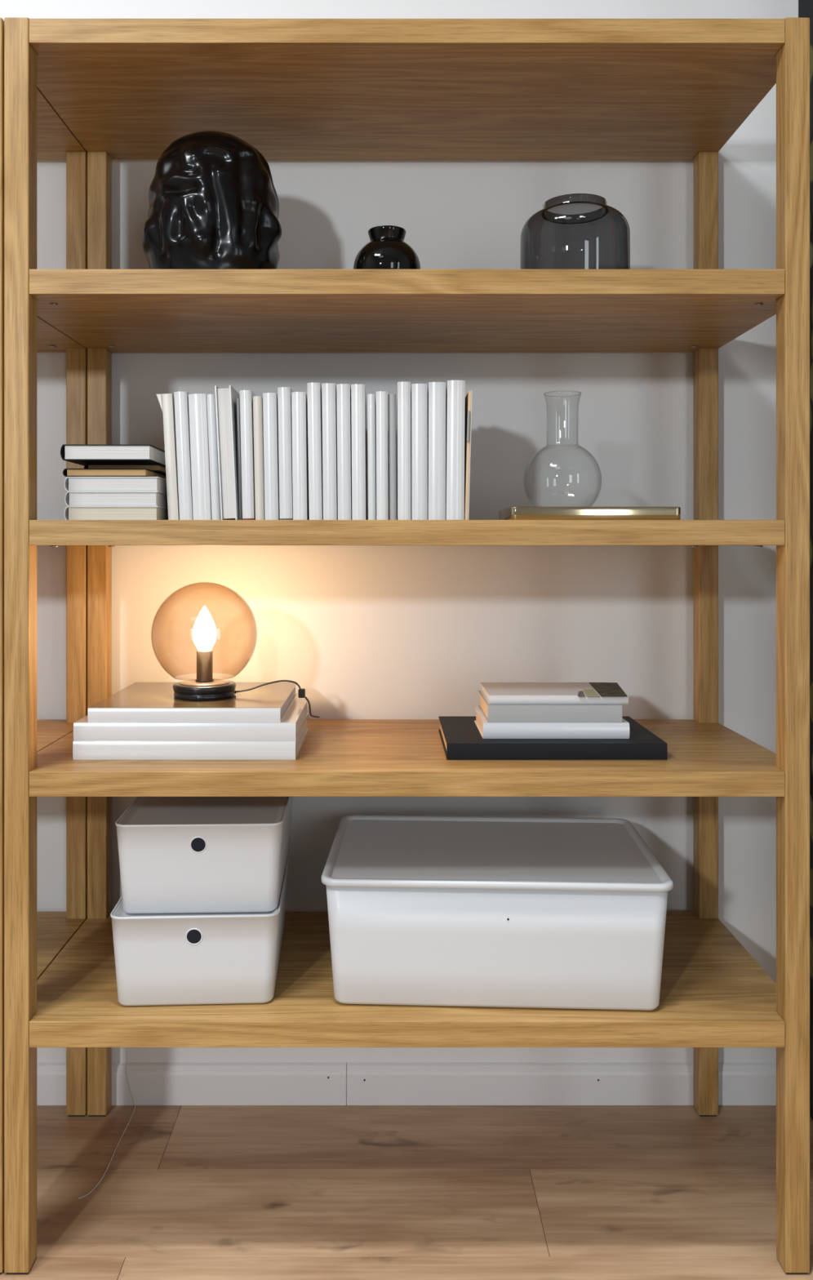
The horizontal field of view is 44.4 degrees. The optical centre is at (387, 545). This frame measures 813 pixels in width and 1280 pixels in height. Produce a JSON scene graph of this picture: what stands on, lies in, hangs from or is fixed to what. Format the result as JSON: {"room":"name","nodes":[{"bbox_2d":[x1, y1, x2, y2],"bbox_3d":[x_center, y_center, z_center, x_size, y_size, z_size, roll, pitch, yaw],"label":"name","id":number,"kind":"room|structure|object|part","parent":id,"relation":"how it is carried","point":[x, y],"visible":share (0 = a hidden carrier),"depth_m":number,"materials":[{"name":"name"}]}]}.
{"room":"living room","nodes":[
{"label":"living room","id":0,"kind":"room"},
{"bbox_2d":[0,0,798,1102],"bbox_3d":[0.050,-1.027,2.030,6.700,4.350,0.120,0,0,0],"label":"wall","id":1,"kind":"structure","parent":0,"point":[367,632],"depth_m":1.97,"materials":[{"name":"white paint"}]},
{"bbox_2d":[77,1047,135,1199],"bbox_3d":[-0.505,0.848,1.819,0.026,0.500,0.289,0,0,1],"label":"cord","id":2,"kind":"object","parent":1,"relation":"attached to","point":[126,1047],"visible":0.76,"depth_m":1.87,"materials":[{"name":"white plastic"}]},
{"bbox_2d":[36,1062,776,1105],"bbox_3d":[-1.250,1.059,1.962,4.100,0.077,0.015,0,0,0],"label":"baseboard","id":3,"kind":"structure","parent":1,"relation":"attached to","point":[367,1083],"depth_m":1.96,"materials":[{"name":"white paint"}]},
{"bbox_2d":[0,1102,812,1279],"bbox_3d":[0.050,1.123,-0.865,6.700,0.050,5.670,0,0,0],"label":"floor","id":4,"kind":"structure","parent":0,"point":[346,1192],"depth_m":1.69,"materials":[{"name":"brown wood"}]},
{"bbox_2d":[0,17,87,1274],"bbox_3d":[-1.187,0.151,1.726,1.214,1.894,0.453,0,0,0],"label":"shelving unit","id":5,"kind":"object","parent":4,"relation":"on","point":[55,140],"visible":0.41,"depth_m":1.92,"materials":[{"name":"brown wood"}]},
{"bbox_3d":[-0.599,0.150,1.519,0.038,1.891,0.038,0,0,0],"label":"post","id":6,"kind":"part","parent":5,"relation":"part of","materials":[{"name":"brown wood"}]},
{"bbox_3d":[-1.187,0.359,1.726,1.214,0.038,0.453,0,0,0],"label":"shelf","id":7,"kind":"part","parent":5,"relation":"part of","materials":[{"name":"brown wood"}]},
{"bbox_3d":[-1.187,0.736,1.726,1.214,0.039,0.453,0,0,0],"label":"shelf","id":8,"kind":"part","parent":5,"relation":"part of","materials":[{"name":"brown wood"}]},
{"bbox_3d":[-1.187,-0.398,1.726,1.214,0.038,0.453,0,0,0],"label":"shelf","id":9,"kind":"part","parent":5,"relation":"part of","materials":[{"name":"brown wood"}]},
{"bbox_3d":[-1.187,-0.776,1.726,1.214,0.037,0.453,0,0,0],"label":"shelf","id":10,"kind":"part","parent":5,"relation":"part of","materials":[{"name":"brown wood"}]},
{"bbox_3d":[-0.599,0.150,1.934,0.038,1.891,0.038,0,0,0],"label":"post","id":11,"kind":"part","parent":5,"relation":"part of","materials":[{"name":"brown wood"}]},
{"bbox_2d":[4,17,809,1274],"bbox_3d":[0.030,0.151,1.726,1.214,1.894,0.453,0,0,0],"label":"shelving unit","id":12,"kind":"object","parent":4,"relation":"on","point":[125,88],"visible":0.94,"depth_m":1.52,"materials":[{"name":"brown wood"}]},
{"bbox_3d":[-0.559,0.150,1.519,0.038,1.891,0.038,0,0,0],"label":"post","id":13,"kind":"part","parent":12,"relation":"part of","materials":[{"name":"brown wood"}]},
{"bbox_3d":[-0.559,0.150,1.934,0.038,1.891,0.038,0,0,0],"label":"post","id":14,"kind":"part","parent":12,"relation":"part of","materials":[{"name":"brown wood"}]},
{"bbox_2d":[63,506,168,519],"bbox_3d":[-0.437,-0.051,1.667,0.148,0.023,0.185,0,0,0],"label":"book","id":15,"kind":"object","parent":12,"relation":"on","point":[71,513],"visible":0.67,"depth_m":1.58,"materials":[{"name":"white paper"}]},
{"bbox_2d":[64,491,167,507],"bbox_3d":[-0.437,-0.074,1.667,0.147,0.023,0.185,0,0,0],"label":"book","id":16,"kind":"object","parent":15,"relation":"on","point":[71,498],"visible":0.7,"depth_m":1.58,"materials":[{"name":"white paper"}]},
{"bbox_2d":[63,476,167,493],"bbox_3d":[-0.437,-0.098,1.667,0.149,0.023,0.185,0,0,0],"label":"book","id":17,"kind":"object","parent":16,"relation":"on","point":[158,484],"visible":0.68,"depth_m":1.58,"materials":[{"name":"white paper"}]},
{"bbox_2d":[62,468,165,479],"bbox_3d":[-0.447,-0.116,1.650,0.133,0.013,0.150,0,0,0],"label":"book","id":18,"kind":"object","parent":17,"relation":"on","point":[66,472],"visible":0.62,"depth_m":1.58,"materials":[{"name":"beige paper"}]},
{"bbox_2d":[84,463,165,474],"bbox_3d":[-0.436,-0.128,1.700,0.124,0.012,0.130,0,0,0],"label":"book","id":19,"kind":"object","parent":18,"relation":"on","point":[158,468],"visible":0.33,"depth_m":1.64,"materials":[{"name":"black paper"}]},
{"bbox_2d":[60,444,165,466],"bbox_3d":[-0.443,-0.147,1.658,0.141,0.024,0.190,0,0,-1],"label":"book","id":20,"kind":"object","parent":19,"relation":"on","point":[79,454],"visible":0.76,"depth_m":1.56,"materials":[{"name":"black paper"}]},
{"bbox_2d":[155,393,179,519],"bbox_3d":[-0.353,-0.142,1.672,0.036,0.206,0.146,0,0,0],"label":"book","id":21,"kind":"object","parent":12,"relation":"on","point":[166,401],"visible":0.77,"depth_m":1.60,"materials":[{"name":"white paper"}]},
{"bbox_2d":[173,391,193,519],"bbox_3d":[-0.329,-0.144,1.673,0.030,0.209,0.145,0,0,0],"label":"book","id":22,"kind":"object","parent":12,"relation":"on","point":[181,412],"visible":0.49,"depth_m":1.60,"materials":[{"name":"white paper"}]},
{"bbox_2d":[72,715,308,759],"bbox_3d":[-0.323,0.325,1.713,0.354,0.029,0.262,0,0,0],"label":"book","id":23,"kind":"object","parent":12,"relation":"on","point":[82,750],"visible":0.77,"depth_m":1.58,"materials":[{"name":"white paper"}]},
{"bbox_2d":[73,697,308,741],"bbox_3d":[-0.322,0.296,1.714,0.353,0.029,0.262,0,0,0],"label":"book","id":24,"kind":"object","parent":23,"relation":"on","point":[291,726],"visible":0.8,"depth_m":1.58,"materials":[{"name":"white paper"}]},
{"bbox_2d":[87,682,297,722],"bbox_3d":[-0.324,0.269,1.736,0.307,0.024,0.300,0,0,0],"label":"book","id":25,"kind":"object","parent":24,"relation":"on","point":[138,702],"visible":0.9,"depth_m":1.61,"materials":[{"name":"white paper"}]},
{"bbox_2d":[88,682,295,707],"bbox_3d":[-0.324,0.258,1.737,0.306,0.001,0.298,0,0,0],"label":"picture","id":26,"kind":"object","parent":25,"relation":"on","point":[137,695],"depth_m":1.68},
{"bbox_2d":[151,582,319,717],"bbox_3d":[-0.242,0.195,1.746,0.339,0.266,0.179,0,0,-27],"label":"globe lamp","id":27,"kind":"object","parent":25,"relation":"on","point":[205,687],"visible":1,"depth_m":1.70,"materials":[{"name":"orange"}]},
{"bbox_3d":[-0.314,0.143,1.710,0.179,0.163,0.179,0,0,0],"label":"glass globe","id":28,"kind":"part","parent":27,"relation":"part of"},
{"bbox_2d":[195,649,213,682],"bbox_3d":[-0.314,0.206,1.710,0.031,0.053,0.031,0,0,0],"label":"socket","id":29,"kind":"object","parent":27,"relation":"attached to","point":[204,657],"depth_m":1.70,"materials":[{"name":"brown metal"}]},
{"bbox_3d":[-0.314,0.234,1.710,0.085,0.003,0.085,0,0,0],"label":"reflector plate","id":30,"kind":"part","parent":27,"relation":"part of","materials":[{"name":"grey metal"}]},
{"bbox_3d":[-0.314,0.141,1.710,0.041,0.076,0.041,0,0,0],"label":"bulb","id":31,"kind":"part","parent":27,"relation":"part of","materials":[{"name":"white glass"}]},
{"bbox_3d":[-0.207,0.248,1.746,0.129,0.023,0.011,0,0,-32],"label":"cord","id":32,"kind":"part","parent":27,"relation":"part of","materials":[{"name":"black plastic"}]},
{"bbox_2d":[297,688,305,697],"bbox_3d":[-0.153,0.263,1.780,0.012,0.016,0.012,0,0,0],"label":"switch","id":33,"kind":"object","parent":27,"relation":"attached to","point":[301,691],"depth_m":1.77,"materials":[{"name":"black plastic"}]},
{"bbox_3d":[-0.141,0.299,1.842,0.012,0.058,0.119,0,0,6],"label":"cord","id":34,"kind":"part","parent":27,"relation":"part of","materials":[{"name":"black plastic"}]},
{"bbox_2d":[188,393,211,519],"bbox_3d":[-0.302,-0.142,1.673,0.036,0.206,0.145,0,0,0],"label":"book","id":35,"kind":"object","parent":12,"relation":"on","point":[197,406],"visible":0.56,"depth_m":1.60,"materials":[{"name":"white paper"}]},
{"bbox_2d":[110,849,290,1005],"bbox_3d":[-0.307,0.644,1.711,0.263,0.144,0.346,0,0,-3],"label":"storage bin","id":36,"kind":"object","parent":12,"relation":"on","point":[184,958],"visible":0.73,"depth_m":1.54,"materials":[{"name":"white plastic"}]},
{"bbox_3d":[-0.307,0.578,1.711,0.255,0.011,0.338,0,0,-3],"label":"lid","id":37,"kind":"part","parent":36,"relation":"part of","materials":[{"name":"grey plastic"}]},
{"bbox_2d":[115,796,293,913],"bbox_3d":[-0.300,0.504,1.721,0.263,0.144,0.346,0,0,-2],"label":"storage bin","id":38,"kind":"object","parent":36,"relation":"on","point":[177,855],"visible":0.77,"depth_m":1.56,"materials":[{"name":"white plastic"}]},
{"bbox_3d":[-0.300,0.439,1.721,0.255,0.011,0.338,0,0,-2],"label":"lid","id":39,"kind":"part","parent":38,"relation":"part of","materials":[{"name":"grey plastic"}]},
{"bbox_2d":[141,130,281,269],"bbox_3d":[-0.293,-0.557,1.687,0.218,0.280,0.195,0,0,32],"label":"sculpture","id":40,"kind":"object","parent":12,"relation":"on","point":[213,198],"visible":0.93,"depth_m":1.62,"materials":[{"name":"black ceramic"}]},
{"bbox_2d":[206,394,221,519],"bbox_3d":[-0.280,-0.142,1.670,0.022,0.205,0.140,0,0,0],"label":"book","id":41,"kind":"object","parent":12,"relation":"on","point":[211,398],"visible":0.48,"depth_m":1.60,"materials":[{"name":"white paper"}]},
{"bbox_2d":[214,385,239,519],"bbox_3d":[-0.259,-0.149,1.683,0.036,0.219,0.165,0,0,0],"label":"book","id":42,"kind":"object","parent":12,"relation":"on","point":[225,398],"visible":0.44,"depth_m":1.60,"materials":[{"name":"white paper"}]},
{"bbox_2d":[235,398,242,519],"bbox_3d":[-0.241,-0.140,1.678,0.004,0.201,0.120,-1,0,0],"label":"book","id":43,"kind":"object","parent":12,"relation":"on","point":[238,427],"visible":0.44,"depth_m":1.62,"materials":[{"name":"grey paper"}]},
{"bbox_2d":[240,390,255,519],"bbox_3d":[-0.226,-0.145,1.675,0.019,0.211,0.151,-1,0,0],"label":"book","id":44,"kind":"object","parent":12,"relation":"on","point":[246,396],"visible":0.52,"depth_m":1.60,"materials":[{"name":"white paper"}]},
{"bbox_2d":[253,395,265,519],"bbox_3d":[-0.207,-0.140,1.670,0.014,0.201,0.140,-1,0,0],"label":"book","id":45,"kind":"object","parent":12,"relation":"on","point":[258,424],"visible":0.49,"depth_m":1.60,"materials":[{"name":"white paper"}]},
{"bbox_2d":[262,392,279,519],"bbox_3d":[-0.188,-0.143,1.675,0.022,0.206,0.150,-1,0,0],"label":"book","id":46,"kind":"object","parent":12,"relation":"on","point":[270,411],"visible":0.56,"depth_m":1.60,"materials":[{"name":"white paper"}]},
{"bbox_2d":[277,386,293,519],"bbox_3d":[-0.165,-0.147,1.675,0.021,0.216,0.151,-1,0,0],"label":"book","id":47,"kind":"object","parent":12,"relation":"on","point":[284,393],"visible":0.54,"depth_m":1.60,"materials":[{"name":"white paper"}]},
{"bbox_2d":[291,391,309,519],"bbox_3d":[-0.142,-0.143,1.675,0.023,0.208,0.150,-1,0,0],"label":"book","id":48,"kind":"object","parent":12,"relation":"on","point":[299,399],"visible":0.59,"depth_m":1.60,"materials":[{"name":"white paper"}]},
{"bbox_2d":[306,382,323,519],"bbox_3d":[-0.117,-0.151,1.680,0.021,0.223,0.160,-1,0,0],"label":"book","id":49,"kind":"object","parent":12,"relation":"on","point":[315,488],"visible":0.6,"depth_m":1.60,"materials":[{"name":"white paper"}]},
{"bbox_2d":[321,382,337,519],"bbox_3d":[-0.093,-0.150,1.680,0.022,0.222,0.160,-1,0,0],"label":"book","id":50,"kind":"object","parent":12,"relation":"on","point":[329,402],"visible":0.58,"depth_m":1.60,"materials":[{"name":"white paper"}]},
{"bbox_2d":[336,383,351,519],"bbox_3d":[-0.070,-0.150,1.680,0.022,0.221,0.160,-1,0,0],"label":"book","id":51,"kind":"object","parent":12,"relation":"on","point":[343,390],"visible":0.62,"depth_m":1.60,"materials":[{"name":"white paper"}]},
{"bbox_2d":[351,384,367,519],"bbox_3d":[-0.046,-0.150,1.680,0.022,0.220,0.160,0,0,0],"label":"book","id":52,"kind":"object","parent":12,"relation":"on","point":[358,395],"visible":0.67,"depth_m":1.60,"materials":[{"name":"white paper"}]},
{"bbox_2d":[367,394,376,519],"bbox_3d":[-0.025,-0.142,1.670,0.013,0.205,0.140,0,0,0],"label":"book","id":53,"kind":"object","parent":12,"relation":"on","point":[371,406],"visible":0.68,"depth_m":1.60,"materials":[{"name":"white paper"}]},
{"bbox_2d":[376,391,388,519],"bbox_3d":[-0.009,-0.144,1.673,0.019,0.209,0.145,0,0,0],"label":"book","id":54,"kind":"object","parent":12,"relation":"on","point":[381,396],"visible":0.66,"depth_m":1.60,"materials":[{"name":"white paper"}]},
{"bbox_2d":[353,225,421,269],"bbox_3d":[0.000,-0.469,1.650,0.112,0.104,0.112,0,0,0],"label":"vase","id":55,"kind":"object","parent":12,"relation":"on","point":[387,249],"visible":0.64,"depth_m":1.61,"materials":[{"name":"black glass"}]},
{"bbox_2d":[387,394,396,519],"bbox_3d":[0.008,-0.142,1.678,0.012,0.206,0.140,0,0,0],"label":"book","id":56,"kind":"object","parent":12,"relation":"on","point":[392,397],"visible":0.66,"depth_m":1.61,"materials":[{"name":"grey paper"}]},
{"bbox_2d":[396,382,410,519],"bbox_3d":[0.027,-0.151,1.680,0.022,0.224,0.160,0,0,0],"label":"book","id":57,"kind":"object","parent":12,"relation":"on","point":[403,388],"visible":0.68,"depth_m":1.60,"materials":[{"name":"white paper"}]},
{"bbox_3d":[0.030,0.736,1.726,1.214,0.039,0.453,0,0,0],"label":"shelf","id":58,"kind":"part","parent":12,"relation":"part of","materials":[{"name":"brown wood"}]},
{"bbox_3d":[0.030,0.359,1.726,1.214,0.038,0.453,0,0,0],"label":"shelf","id":59,"kind":"part","parent":12,"relation":"part of","materials":[{"name":"brown wood"}]},
{"bbox_3d":[0.030,-0.020,1.726,1.214,0.038,0.453,0,0,0],"label":"shelf","id":60,"kind":"part","parent":12,"relation":"part of","materials":[{"name":"brown wood"}]},
{"bbox_3d":[0.030,-0.398,1.726,1.214,0.038,0.453,0,0,0],"label":"shelf","id":61,"kind":"part","parent":12,"relation":"part of","materials":[{"name":"brown wood"}]},
{"bbox_3d":[0.030,-0.776,1.726,1.214,0.037,0.453,0,0,0],"label":"shelf","id":62,"kind":"part","parent":12,"relation":"part of","materials":[{"name":"brown wood"}]},
{"bbox_2d":[410,383,427,519],"bbox_3d":[0.052,-0.150,1.680,0.025,0.221,0.160,0,0,0],"label":"book","id":63,"kind":"object","parent":12,"relation":"on","point":[419,392],"visible":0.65,"depth_m":1.60,"materials":[{"name":"white paper"}]},
{"bbox_2d":[427,382,445,519],"bbox_3d":[0.080,-0.151,1.680,0.028,0.224,0.160,0,0,0],"label":"book","id":64,"kind":"object","parent":12,"relation":"on","point":[436,390],"visible":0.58,"depth_m":1.60,"materials":[{"name":"white paper"}]},
{"bbox_2d":[445,380,465,519],"bbox_3d":[0.110,-0.153,1.685,0.029,0.227,0.170,0,0,0],"label":"book","id":65,"kind":"object","parent":12,"relation":"on","point":[455,389],"visible":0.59,"depth_m":1.60,"materials":[{"name":"white paper"}]},
{"bbox_2d":[464,389,472,519],"bbox_3d":[0.131,-0.145,1.668,0.007,0.212,0.136,2,0,0],"label":"booklet","id":66,"kind":"object","parent":12,"relation":"on","point":[468,425],"visible":0.62,"depth_m":1.60,"materials":[{"name":"white paper"}]},
{"bbox_2d":[321,814,673,1010],"bbox_3d":[0.176,0.615,1.708,0.543,0.202,0.374,0,0,3],"label":"storage bin","id":67,"kind":"object","parent":12,"relation":"on","point":[452,911],"visible":1,"depth_m":1.54,"materials":[{"name":"white plastic"}]},
{"bbox_3d":[0.176,0.519,1.708,0.543,0.011,0.374,0,0,3],"label":"lid","id":68,"kind":"part","parent":67,"relation":"part of","materials":[{"name":"grey plastic"}]},
{"bbox_2d":[438,715,667,759],"bbox_3d":[0.270,0.327,1.708,0.350,0.026,0.253,0,0,0],"label":"book","id":69,"kind":"object","parent":12,"relation":"on","point":[461,739],"visible":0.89,"depth_m":1.58,"materials":[{"name":"black paper"}]},
{"bbox_2d":[474,706,629,738],"bbox_3d":[0.274,0.301,1.700,0.238,0.026,0.165,0,0,0],"label":"book","id":70,"kind":"object","parent":69,"relation":"on","point":[486,730],"visible":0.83,"depth_m":1.62,"materials":[{"name":"white paper"}]},
{"bbox_2d":[478,690,622,722],"bbox_3d":[0.273,0.274,1.706,0.219,0.028,0.170,0,0,0],"label":"book","id":71,"kind":"object","parent":70,"relation":"on","point":[491,713],"visible":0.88,"depth_m":1.62,"materials":[{"name":"grey paper"}]},
{"bbox_2d":[480,682,628,704],"bbox_3d":[0.288,0.252,1.703,0.243,0.015,0.168,0,0,0],"label":"book","id":72,"kind":"object","parent":71,"relation":"on","point":[495,693],"visible":1,"depth_m":1.66,"materials":[{"name":"white paper"}]},
{"bbox_2d":[577,690,585,696],"bbox_3d":[0.322,0.244,1.648,0.012,0.001,0.062,0,0,13],"label":"picture","id":73,"kind":"object","parent":72,"relation":"on","point":[580,693],"depth_m":1.65,"materials":[{"name":"grey paper"}]},
{"bbox_2d":[583,688,599,696],"bbox_3d":[0.337,0.244,1.658,0.022,0.001,0.080,0,0,4],"label":"picture","id":74,"kind":"object","parent":72,"relation":"on","point":[587,692],"depth_m":1.66,"materials":[{"name":"beige paper"}]},
{"bbox_2d":[589,682,627,696],"bbox_3d":[0.379,0.244,1.699,0.050,0.001,0.165,0,0,5],"label":"picture","id":75,"kind":"object","parent":72,"relation":"on","point":[596,689],"depth_m":1.69},
{"bbox_2d":[520,193,630,269],"bbox_3d":[0.311,-0.493,1.655,0.179,0.149,0.179,0,0,0],"label":"glass jar","id":76,"kind":"object","parent":12,"relation":"on","point":[572,231],"visible":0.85,"depth_m":1.58,"materials":[{"name":"grey glass"}]},
{"bbox_2d":[498,506,680,519],"bbox_3d":[0.326,-0.050,1.643,0.264,0.021,0.186,0,0,0],"label":"tray","id":77,"kind":"object","parent":12,"relation":"on","point":[512,513],"visible":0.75,"depth_m":1.55,"materials":[{"name":"gold metal"}]},
{"bbox_2d":[523,390,601,505],"bbox_3d":[0.287,-0.154,1.635,0.126,0.192,0.126,0,0,0],"label":"flask","id":78,"kind":"object","parent":77,"relation":"on","point":[561,390],"visible":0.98,"depth_m":1.63,"materials":[{"name":"clear glass"}]},
{"bbox_3d":[0.618,0.150,1.934,0.038,1.891,0.038,0,0,0],"label":"post","id":79,"kind":"part","parent":12,"relation":"part of","materials":[{"name":"brown wood"}]},
{"bbox_3d":[0.618,0.150,1.519,0.038,1.891,0.038,0,0,0],"label":"post","id":80,"kind":"part","parent":12,"relation":"part of","materials":[{"name":"brown wood"}]},
{"bbox_2d":[798,0,812,1119],"bbox_3d":[0.831,-0.402,1.725,0.038,2.999,0.490,0,0,0],"label":"partition panel","id":81,"kind":"object","parent":4,"relation":"on","point":[805,7],"visible":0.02,"depth_m":1.91,"materials":[{"name":"green"}]}
]}

